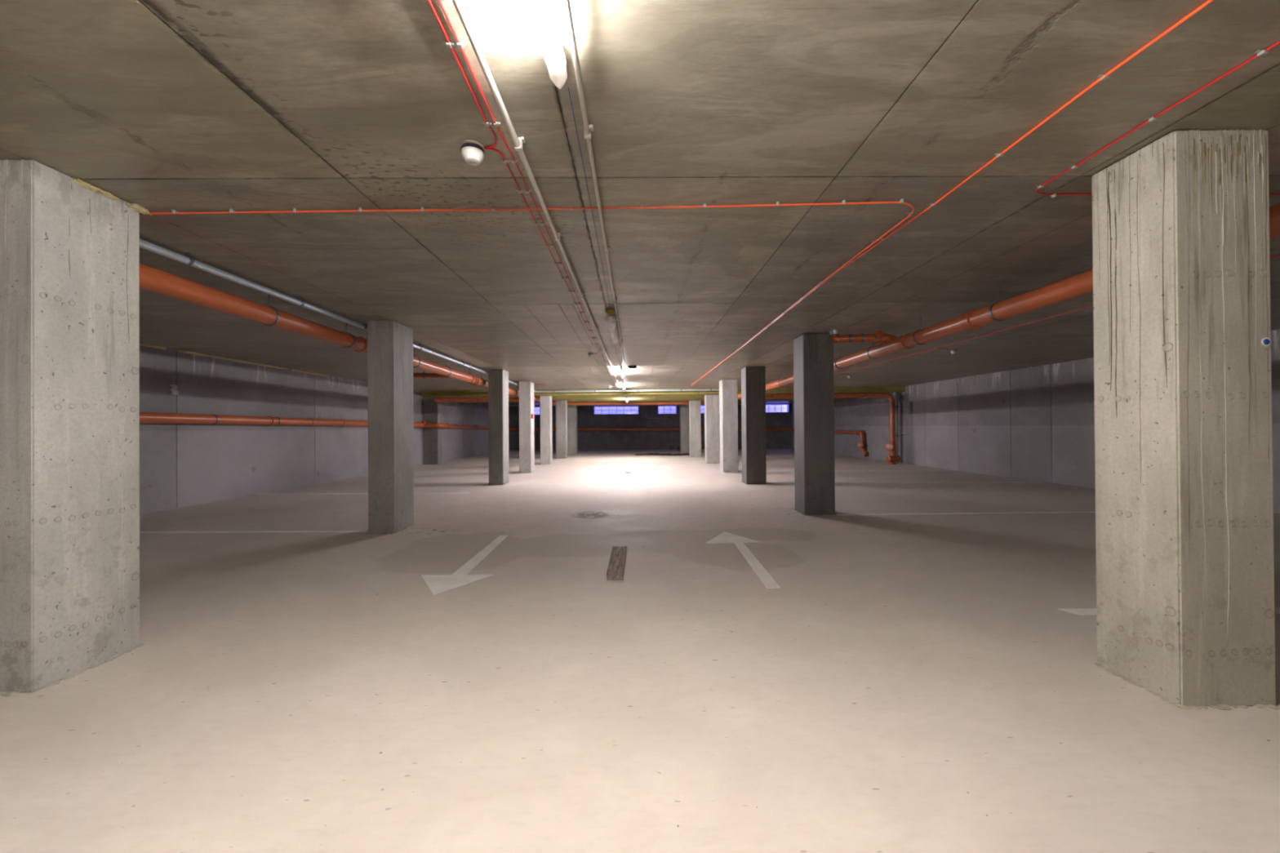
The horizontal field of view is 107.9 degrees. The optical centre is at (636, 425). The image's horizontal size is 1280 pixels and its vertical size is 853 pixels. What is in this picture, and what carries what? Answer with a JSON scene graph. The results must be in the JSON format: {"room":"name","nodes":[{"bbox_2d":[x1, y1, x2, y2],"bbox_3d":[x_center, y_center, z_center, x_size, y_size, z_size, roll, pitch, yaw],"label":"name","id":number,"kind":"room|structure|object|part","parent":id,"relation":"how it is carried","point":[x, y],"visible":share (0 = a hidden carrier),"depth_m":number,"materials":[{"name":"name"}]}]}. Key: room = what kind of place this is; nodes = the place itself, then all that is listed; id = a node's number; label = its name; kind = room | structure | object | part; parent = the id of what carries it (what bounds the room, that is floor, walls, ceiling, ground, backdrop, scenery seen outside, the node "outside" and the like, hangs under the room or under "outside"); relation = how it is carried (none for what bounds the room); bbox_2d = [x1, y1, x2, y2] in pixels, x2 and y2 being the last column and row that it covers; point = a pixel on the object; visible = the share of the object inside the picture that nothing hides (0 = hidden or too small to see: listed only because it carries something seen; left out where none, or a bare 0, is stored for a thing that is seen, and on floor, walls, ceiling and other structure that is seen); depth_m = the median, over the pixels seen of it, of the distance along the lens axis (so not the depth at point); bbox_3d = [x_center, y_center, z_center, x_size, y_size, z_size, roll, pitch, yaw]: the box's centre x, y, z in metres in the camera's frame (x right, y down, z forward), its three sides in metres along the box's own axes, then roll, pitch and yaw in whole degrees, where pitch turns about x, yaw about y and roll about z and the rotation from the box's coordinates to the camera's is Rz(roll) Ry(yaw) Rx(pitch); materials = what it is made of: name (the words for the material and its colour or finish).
{"room":"parking garage","nodes":[
{"label":"parking garage","id":0,"kind":"room"},
{"bbox_2d":[139,342,488,514],"bbox_3d":[-7.399,-0.092,7.856,0.300,2.800,36.400,0,0,0],"label":"wall","id":1,"kind":"structure","parent":0,"point":[181,464],"depth_m":8.70,"materials":[{"name":"concrete"}]},
{"bbox_2d":[169,384,178,395],"bbox_3d":[-7.239,-0.557,7.297,0.054,0.162,0.157,0,0,0],"label":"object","id":2,"kind":"object","parent":1,"relation":"attached to","point":[174,391],"visible":1,"depth_m":7.29,"materials":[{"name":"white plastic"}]},
{"bbox_2d":[139,343,326,376],"bbox_3d":[-7.239,-1.170,8.209,0.082,0.060,5.408,0,0,0],"label":"bead","id":3,"kind":"object","parent":1,"relation":"attached to","point":[141,344],"visible":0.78,"depth_m":8.19},
{"bbox_2d":[139,412,488,429],"bbox_3d":[-6.894,-0.039,9.749,0.733,0.455,31.582,0,0,0],"label":"drain pipe","id":4,"kind":"object","parent":1,"relation":"attached to","point":[144,417],"visible":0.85,"depth_m":8.68,"materials":[{"name":"orange plastic"}]},
{"bbox_2d":[420,386,905,403],"bbox_3d":[0.676,-1.108,17.435,15.980,0.190,4.850,0,0,0],"label":"ceiling beam","id":5,"kind":"structure","parent":1,"relation":"attached to","point":[648,396],"depth_m":15.71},
{"bbox_2d":[0,448,1279,852],"bbox_3d":[0.751,1.405,7.898,16.580,0.300,36.400,0,0,0],"label":"floor","id":6,"kind":"structure","parent":0,"point":[593,713],"depth_m":2.13,"materials":[{"name":"grey concrete"}]},
{"bbox_2d":[0,159,152,696],"bbox_3d":[-2.986,0.004,2.436,0.382,2.507,0.564,0,0,0],"label":"concrete column","id":7,"kind":"structure","parent":6,"relation":"on","point":[69,246],"depth_m":2.31,"materials":[{"name":"grey concrete"}]},
{"bbox_2d":[139,530,368,533],"bbox_3d":[-5.176,1.281,5.593,4.062,0.002,0.085,0,0,0],"label":"parking line","id":8,"kind":"object","parent":6,"relation":"on","point":[261,531],"visible":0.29,"depth_m":5.58,"materials":[{"name":"white paint"}]},
{"bbox_2d":[256,493,465,494],"bbox_3d":[-5.196,1.297,8.857,4.062,0.002,0.085,0,0,1],"label":"stall line","id":9,"kind":"object","parent":6,"relation":"on","point":[317,493],"visible":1,"depth_m":8.83,"materials":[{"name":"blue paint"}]},
{"bbox_2d":[367,320,413,534],"bbox_3d":[-2.983,0.021,5.680,0.338,2.505,0.524,0,0,0],"label":"concrete column","id":10,"kind":"structure","parent":6,"relation":"on","point":[389,342],"depth_m":5.45,"materials":[{"name":"grey concrete"}]},
{"bbox_2d":[413,475,449,475],"bbox_3d":[-5.231,1.314,12.237,4.031,0.002,0.085,0,0,0],"label":"stall line","id":11,"kind":"object","parent":6,"relation":"on","point":[414,475],"visible":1,"depth_m":12.20,"materials":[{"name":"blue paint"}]},
{"bbox_2d":[422,396,442,464],"bbox_3d":[-7.047,0.189,16.110,0.500,2.320,0.393,0,0,0],"label":"pilaster","id":12,"kind":"object","parent":6,"relation":"on","point":[432,411],"visible":0.99,"depth_m":15.94,"materials":[{"name":"grey concrete"}]},
{"bbox_2d":[421,535,507,595],"bbox_3d":[-1.497,1.252,4.370,0.613,0.002,1.890,0,0,0],"label":"painted arrow","id":13,"kind":"object","parent":6,"relation":"on","point":[437,584],"visible":1,"depth_m":3.84,"materials":[{"name":"white paint"}]},
{"bbox_2d":[488,368,508,485],"bbox_3d":[-3.022,0.043,10.255,0.332,2.504,0.494,0,0,0],"label":"concrete column","id":14,"kind":"structure","parent":6,"relation":"on","point":[498,379],"depth_m":10.04,"materials":[{"name":"grey concrete"}]},
{"bbox_2d":[519,381,534,473],"bbox_3d":[-3.039,0.055,12.937,0.331,2.503,0.490,0,0,0],"label":"concrete column","id":15,"kind":"structure","parent":6,"relation":"on","point":[526,427],"depth_m":12.71,"materials":[{"name":"grey concrete"}]},
{"bbox_2d":[540,395,552,464],"bbox_3d":[-3.084,0.162,15.995,0.355,2.323,0.473,0,0,0],"label":"concrete column","id":16,"kind":"structure","parent":6,"relation":"on","point":[546,435],"depth_m":15.78,"materials":[{"name":"grey concrete"}]},
{"bbox_2d":[555,400,567,458],"bbox_3d":[-3.006,0.175,18.823,0.416,2.323,0.531,0,0,0],"label":"concrete column","id":17,"kind":"structure","parent":6,"relation":"on","point":[561,406],"depth_m":18.58,"materials":[{"name":"grey concrete"}]},
{"bbox_2d":[567,404,577,454],"bbox_3d":[-2.987,0.098,21.696,0.450,2.504,0.472,0,0,0],"label":"concrete column","id":18,"kind":"structure","parent":6,"relation":"on","point":[571,409],"depth_m":21.48,"materials":[{"name":"grey concrete"}]},
{"bbox_2d":[573,467,590,472],"bbox_3d":[-1.534,1.296,13.510,0.580,0.002,1.550,0,0,0],"label":"painted arrow","id":19,"kind":"object","parent":6,"relation":"on","point":[584,468],"visible":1,"depth_m":13.09,"materials":[{"name":"paint"}]},
{"bbox_2d":[606,546,626,580],"bbox_3d":[-0.172,1.228,4.218,0.142,0.030,0.985,0,0,1],"label":"wooden plank","id":20,"kind":"object","parent":6,"relation":"on","point":[615,569],"visible":1,"depth_m":4.09,"materials":[{"name":"brown wood"}]},
{"bbox_2d":[634,453,689,455],"bbox_3d":[1.194,1.268,20.578,2.591,0.090,1.153,0,0,0],"label":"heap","id":21,"kind":"object","parent":6,"relation":"on","point":[648,454],"visible":0.94,"depth_m":20.42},
{"bbox_2d":[657,465,672,470],"bbox_3d":[0.972,1.283,14.200,0.580,0.002,1.600,0,0,0],"label":"painted arrow","id":22,"kind":"object","parent":6,"relation":"on","point":[668,468],"visible":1,"depth_m":14.53,"materials":[{"name":"paint"}]},
{"bbox_2d":[680,404,689,453],"bbox_3d":[2.305,0.066,22.128,0.487,2.505,0.474,0,0,0],"label":"concrete column","id":23,"kind":"structure","parent":6,"relation":"on","point":[684,409],"depth_m":21.91,"materials":[{"name":"grey concrete"}]},
{"bbox_2d":[688,400,701,457],"bbox_3d":[2.417,0.142,19.329,0.454,2.322,0.472,0,0,0],"label":"concrete column","id":24,"kind":"structure","parent":6,"relation":"on","point":[695,411],"depth_m":19.11,"materials":[{"name":"grey concrete"}]},
{"bbox_2d":[121,493,1270,826],"bbox_3d":[-0.992,1.249,4.725,10.888,0.005,7.320,0,0,0],"label":"crumbs","id":25,"kind":"object","parent":6,"relation":"on","point":[884,494],"visible":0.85,"depth_m":1.79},
{"bbox_2d":[704,394,719,463],"bbox_3d":[2.550,0.124,15.817,0.449,2.321,0.438,0,0,0],"label":"concrete column","id":26,"kind":"structure","parent":6,"relation":"on","point":[711,401],"depth_m":15.62,"materials":[{"name":"grey concrete"}]},
{"bbox_2d":[719,379,737,472],"bbox_3d":[2.506,0.019,12.737,0.435,2.505,0.498,0,0,0],"label":"concrete column","id":27,"kind":"structure","parent":6,"relation":"on","point":[728,388],"depth_m":12.51,"materials":[{"name":"grey concrete"}]},
{"bbox_2d":[705,531,780,588],"bbox_3d":[1.020,1.236,4.475,0.598,0.002,1.910,0,0,0],"label":"painted arrow","id":28,"kind":"object","parent":6,"relation":"on","point":[767,580],"visible":1,"depth_m":4.49,"materials":[{"name":"white paint"}]},
{"bbox_2d":[741,366,766,484],"bbox_3d":[2.519,0.006,10.069,0.439,2.505,0.454,0,0,0],"label":"concrete column","id":29,"kind":"structure","parent":6,"relation":"on","point":[753,378],"depth_m":9.87,"materials":[{"name":"grey concrete"}]},
{"bbox_2d":[793,333,835,515],"bbox_3d":[2.502,-0.010,6.614,0.445,2.505,0.444,0,0,0],"label":"concrete column","id":30,"kind":"structure","parent":6,"relation":"on","point":[813,353],"depth_m":6.42,"materials":[{"name":"grey concrete"}]},
{"bbox_2d":[737,470,892,471],"bbox_3d":[5.720,1.245,12.779,5.940,0.002,0.085,0,0,0],"label":"parking line","id":31,"kind":"object","parent":6,"relation":"on","point":[838,470],"visible":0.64,"depth_m":12.77,"materials":[{"name":"white paint"}]},
{"bbox_2d":[766,481,1044,483],"bbox_3d":[5.737,1.232,10.054,5.949,0.002,0.085,0,0,2],"label":"stall line","id":32,"kind":"object","parent":6,"relation":"on","point":[959,482],"visible":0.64,"depth_m":10.03,"materials":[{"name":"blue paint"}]},
{"bbox_2d":[835,511,1095,515],"bbox_3d":[5.739,1.215,6.489,5.982,0.002,0.085,0,0,-1],"label":"parking line","id":33,"kind":"object","parent":6,"relation":"on","point":[1019,512],"visible":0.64,"depth_m":6.46,"materials":[{"name":"white paint"}]},
{"bbox_2d":[1057,607,1279,615],"bbox_3d":[5.769,1.198,3.049,5.960,0.002,0.100,0,0,0],"label":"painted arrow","id":34,"kind":"object","parent":6,"relation":"on","point":[1277,610],"visible":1,"depth_m":3.05,"materials":[{"name":"white paint"}]},
{"bbox_2d":[1092,128,1278,710],"bbox_3d":[2.534,-0.032,2.191,0.442,2.505,0.398,0,0,0],"label":"concrete column","id":35,"kind":"structure","parent":6,"relation":"on","point":[1183,385],"depth_m":2.02,"materials":[{"name":"grey concrete"}]},
{"bbox_2d":[0,0,1279,404],"bbox_3d":[0.733,-1.420,7.912,16.580,0.350,36.400,0,0,0],"label":"ceiling","id":36,"kind":"structure","parent":0,"point":[155,105],"depth_m":2.19,"materials":[{"name":"concrete"}]},
{"bbox_2d":[139,262,535,400],"bbox_3d":[-4.023,-1.036,4.706,1.625,0.387,21.451,0,0,0],"label":"drain pipe","id":37,"kind":"object","parent":36,"relation":"hanging from","point":[153,279],"visible":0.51,"depth_m":4.10,"materials":[{"name":"orange plastic"}]},
{"bbox_2d":[139,238,536,392],"bbox_3d":[-3.236,-1.181,4.636,0.080,0.109,21.300,0,0,0],"label":"pipe","id":38,"kind":"object","parent":36,"relation":"attached to","point":[187,259],"visible":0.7,"depth_m":3.95,"materials":[{"name":"metal"}]},
{"bbox_2d":[427,0,497,148],"bbox_3d":[-0.635,-1.267,0.060,0.088,0.014,4.116,0,0,0],"label":"cable","id":39,"kind":"object","parent":36,"relation":"attached to","point":[449,44],"visible":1,"depth_m":1.64,"materials":[{"name":"red plastic"}]},
{"bbox_2d":[460,139,484,165],"bbox_3d":[-0.743,-1.227,2.114,0.104,0.072,0.104,0,0,0],"label":"smoke detector","id":40,"kind":"object","parent":36,"relation":"attached to","point":[473,152],"visible":1,"depth_m":2.08,"materials":[{"name":"white plastic"}]},
{"bbox_2d":[434,390,519,402],"bbox_3d":[-5.122,-0.971,15.594,3.200,0.397,0.181,0,0,0],"label":"drain pipe","id":41,"kind":"object","parent":36,"relation":"attached to","point":[477,399],"visible":0.7,"depth_m":15.52,"materials":[{"name":"orange plastic"}]},
{"bbox_2d":[139,198,914,385],"bbox_3d":[-2.288,-1.213,8.269,7.940,0.022,11.346,0,0,0],"label":"cable","id":42,"kind":"object","parent":36,"relation":"attached to","point":[901,201],"visible":0.94,"depth_m":2.68,"materials":[{"name":"plastic"}]},
{"bbox_2d":[438,0,615,386],"bbox_3d":[-0.643,-1.238,6.079,0.165,0.014,16.154,0,0,0],"label":"cable","id":43,"kind":"object","parent":36,"relation":"attached to","point":[460,44],"visible":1,"depth_m":1.99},
{"bbox_2d":[452,0,620,389],"bbox_3d":[-0.509,-1.219,6.503,0.056,0.050,17.000,0,0,0],"label":"cable conduit","id":44,"kind":"object","parent":36,"relation":"attached to","point":[458,4],"visible":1,"depth_m":1.93,"materials":[{"name":"white plastic"}]},
{"bbox_2d":[484,147,599,353],"bbox_3d":[-0.664,-1.243,5.051,0.152,0.014,5.870,0,0,0],"label":"cable","id":45,"kind":"object","parent":36,"relation":"attached to","point":[505,162],"visible":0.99,"depth_m":2.89,"materials":[{"name":"red plastic"}]},
{"bbox_2d":[535,0,567,88],"bbox_3d":[-0.265,-1.224,0.852,0.066,0.097,1.595,0,0,0],"label":"lamp","id":46,"kind":"object","parent":36,"relation":"attached to","point":[553,52],"visible":1,"depth_m":1.48,"materials":[{"name":"white plastic"}]},
{"bbox_2d":[568,87,610,308],"bbox_3d":[-0.267,-1.257,3.365,0.005,0.003,3.240,0,0,0],"label":"string","id":47,"kind":"object","parent":36,"relation":"attached to","point":[568,87],"visible":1,"depth_m":2.33,"materials":[{"name":"grey metal"}]},
{"bbox_2d":[562,0,626,367],"bbox_3d":[-0.207,-1.234,3.805,0.040,0.050,11.600,0,0,0],"label":"cable conduit","id":48,"kind":"object","parent":36,"relation":"attached to","point":[588,128],"visible":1,"depth_m":1.93,"materials":[{"name":"white plastic"}]},
{"bbox_2d":[605,309,622,351],"bbox_3d":[-0.291,-1.176,6.344,0.131,0.140,2.680,0,0,0],"label":"lamp","id":49,"kind":"object","parent":36,"relation":"attached to","point":[611,320],"visible":0.99,"depth_m":5.38,"materials":[{"name":"white plastic"}]},
{"bbox_2d":[534,397,704,405],"bbox_3d":[-0.135,-1.012,17.726,6.800,0.360,4.803,0,0,0],"label":"drain pipe","id":50,"kind":"object","parent":36,"relation":"hanging from","point":[537,399],"visible":0.47,"depth_m":20.00,"materials":[{"name":"orange plastic"}]},
{"bbox_2d":[620,366,623,377],"bbox_3d":[-0.322,-1.185,10.479,0.048,0.082,1.450,0,0,0],"label":"lamp","id":51,"kind":"object","parent":36,"relation":"attached to","point":[621,367],"visible":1,"depth_m":10.05,"materials":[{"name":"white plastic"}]},
{"bbox_2d":[534,387,719,392],"bbox_3d":[-0.190,-1.147,15.160,6.291,0.115,0.076,0,0,3],"label":"pipe","id":52,"kind":"object","parent":36,"relation":"attached to","point":[681,389],"visible":0.95,"depth_m":15.14,"materials":[{"name":"metal"}]},
{"bbox_2d":[628,365,636,368],"bbox_3d":[-0.087,-1.206,9.666,0.170,0.050,0.100,0,0,0],"label":"junction box","id":53,"kind":"object","parent":36,"relation":"attached to","point":[629,366],"visible":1,"depth_m":9.62,"materials":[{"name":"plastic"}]},
{"bbox_2d":[508,403,789,406],"bbox_3d":[0.636,-1.125,25.630,15.600,0.078,0.066,0,0,0],"label":"pipe","id":54,"kind":"object","parent":36,"relation":"attached to","point":[787,403],"visible":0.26,"depth_m":25.60,"materials":[{"name":"metal"}]},
{"bbox_2d":[693,0,1213,383],"bbox_3d":[1.718,-1.252,6.281,0.602,0.014,16.518,0,0,2],"label":"cable","id":55,"kind":"object","parent":36,"relation":"attached to","point":[1102,77],"visible":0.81,"depth_m":1.95,"materials":[{"name":"plastic"}]},
{"bbox_2d":[950,349,957,354],"bbox_3d":[5.364,-1.242,7.879,0.095,0.066,0.095,0,0,0],"label":"smoke detector","id":56,"kind":"object","parent":36,"relation":"attached to","point":[953,351],"visible":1,"depth_m":7.85,"materials":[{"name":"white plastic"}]},
{"bbox_2d":[737,202,1279,399],"bbox_3d":[2.984,-1.069,4.673,0.789,0.412,21.301,0,0,0],"label":"drain pipe","id":57,"kind":"object","parent":36,"relation":"hanging from","point":[1081,284],"visible":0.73,"depth_m":4.46,"materials":[{"name":"orange plastic"}]},
{"bbox_3d":[3.287,-1.199,4.226,0.017,0.160,0.020,0,0,0],"label":"hanger rod","id":58,"kind":"part","parent":57,"relation":"part of","materials":[{"name":"metal"}]},
{"bbox_2d":[835,254,1279,374],"bbox_3d":[4.907,-1.275,5.936,0.093,0.014,15.800,0,0,0],"label":"cable","id":59,"kind":"object","parent":36,"relation":"attached to","point":[1278,255],"visible":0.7,"depth_m":6.29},
{"bbox_2d":[1035,40,1279,198],"bbox_3d":[3.212,-1.287,0.314,2.155,0.022,4.576,0,0,0],"label":"cable","id":60,"kind":"object","parent":36,"relation":"attached to","point":[1260,52],"visible":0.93,"depth_m":1.95,"materials":[{"name":"red plastic"}]},
{"bbox_2d":[508,403,791,450],"bbox_3d":[0.632,0.042,25.954,16.580,2.600,0.300,0,0,0],"label":"wall","id":61,"kind":"structure","parent":0,"point":[586,440],"depth_m":25.80,"materials":[{"name":"concrete"}]},
{"bbox_2d":[593,405,639,414],"bbox_3d":[-1.119,-0.834,25.906,2.490,0.465,0.224,0,0,0],"label":"window","id":62,"kind":"structure","parent":61,"relation":"in","point":[631,410],"depth_m":25.80,"materials":[{"name":"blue glass"}]},
{"bbox_3d":[-1.119,-0.834,25.988,2.490,0.465,0.060,0,0,0],"label":"frame","id":63,"kind":"part","parent":62,"relation":"part of","materials":[{"name":"blue"}]},
{"bbox_2d":[613,414,623,449],"bbox_3d":[-0.988,0.384,25.774,0.596,1.945,0.065,0,0,0],"label":"pilaster","id":64,"kind":"object","parent":61,"relation":"attached to","point":[618,420],"visible":0.85,"depth_m":25.76,"materials":[{"name":"grey concrete"}]},
{"bbox_2d":[508,427,792,431],"bbox_3d":[0.635,0.225,25.696,15.941,0.281,0.214,0,0,0],"label":"drain pipe","id":65,"kind":"object","parent":61,"relation":"attached to","point":[509,428],"visible":0.45,"depth_m":25.62,"materials":[{"name":"orange plastic"}]},
{"bbox_2d":[645,406,671,445],"bbox_3d":[1.230,0.012,25.788,1.421,2.252,0.016,0,0,0],"label":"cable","id":66,"kind":"object","parent":61,"relation":"attached to","point":[646,406],"visible":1,"depth_m":25.78,"materials":[{"name":"black"}]},
{"bbox_2d":[533,404,786,414],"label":"window","id":67,"kind":"structure","parent":61,"relation":"attached to","point":[606,410],"depth_m":27.21,"materials":[{"name":"blue glass"}]},
{"bbox_2d":[657,405,676,413],"bbox_3d":[1.706,-0.857,25.923,1.040,0.465,0.224,0,0,0],"label":"window","id":68,"kind":"structure","parent":61,"relation":"in","point":[658,406],"depth_m":25.97,"materials":[{"name":"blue glass"}]},
{"bbox_2d":[765,404,789,413],"bbox_3d":[7.746,-0.939,25.960,1.420,0.470,0.224,0,0,0],"label":"window","id":69,"kind":"structure","parent":61,"relation":"in","point":[788,407],"depth_m":26.02,"materials":[{"name":"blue glass"}]},
{"bbox_2d":[791,328,1279,513],"bbox_3d":[8.880,-0.198,7.955,0.300,2.800,36.400,0,0,0],"label":"wall","id":70,"kind":"structure","parent":0,"point":[1035,423],"depth_m":11.13,"materials":[{"name":"concrete"}]},
{"bbox_2d":[790,428,868,457],"bbox_3d":[8.511,0.694,21.492,0.355,1.028,8.214,0,0,0],"label":"drain pipe","id":71,"kind":"object","parent":70,"relation":"attached to","point":[861,444],"visible":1,"depth_m":17.61,"materials":[{"name":"orange plastic"}]},
{"bbox_2d":[765,386,900,464],"bbox_3d":[6.004,0.004,14.874,5.370,2.500,0.290,0,0,0],"label":"drain pipe","id":72,"kind":"object","parent":70,"relation":"attached to","point":[892,458],"visible":0.65,"depth_m":14.84,"materials":[{"name":"orange plastic"}]},
{"bbox_2d":[888,442,896,457],"bbox_3d":[8.194,0.790,14.906,0.196,0.460,0.196,0,0,0],"label":"socket","id":73,"kind":"object","parent":72,"relation":"attached to","point":[892,446],"depth_m":14.81,"materials":[{"name":"orange plastic"}]},
{"bbox_2d":[893,392,898,463],"bbox_3d":[8.556,0.081,15.302,0.263,2.318,0.166,0,0,0],"label":"riser pipe","id":74,"kind":"object","parent":70,"relation":"attached to","point":[895,394],"visible":0.6,"depth_m":15.23,"materials":[{"name":"metal"}]},
{"bbox_2d":[914,357,1093,385],"bbox_3d":[8.693,-1.267,11.513,0.030,0.022,6.114,0,0,0],"label":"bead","id":75,"kind":"object","parent":70,"relation":"attached to","point":[1091,357],"visible":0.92,"depth_m":10.73}
]}

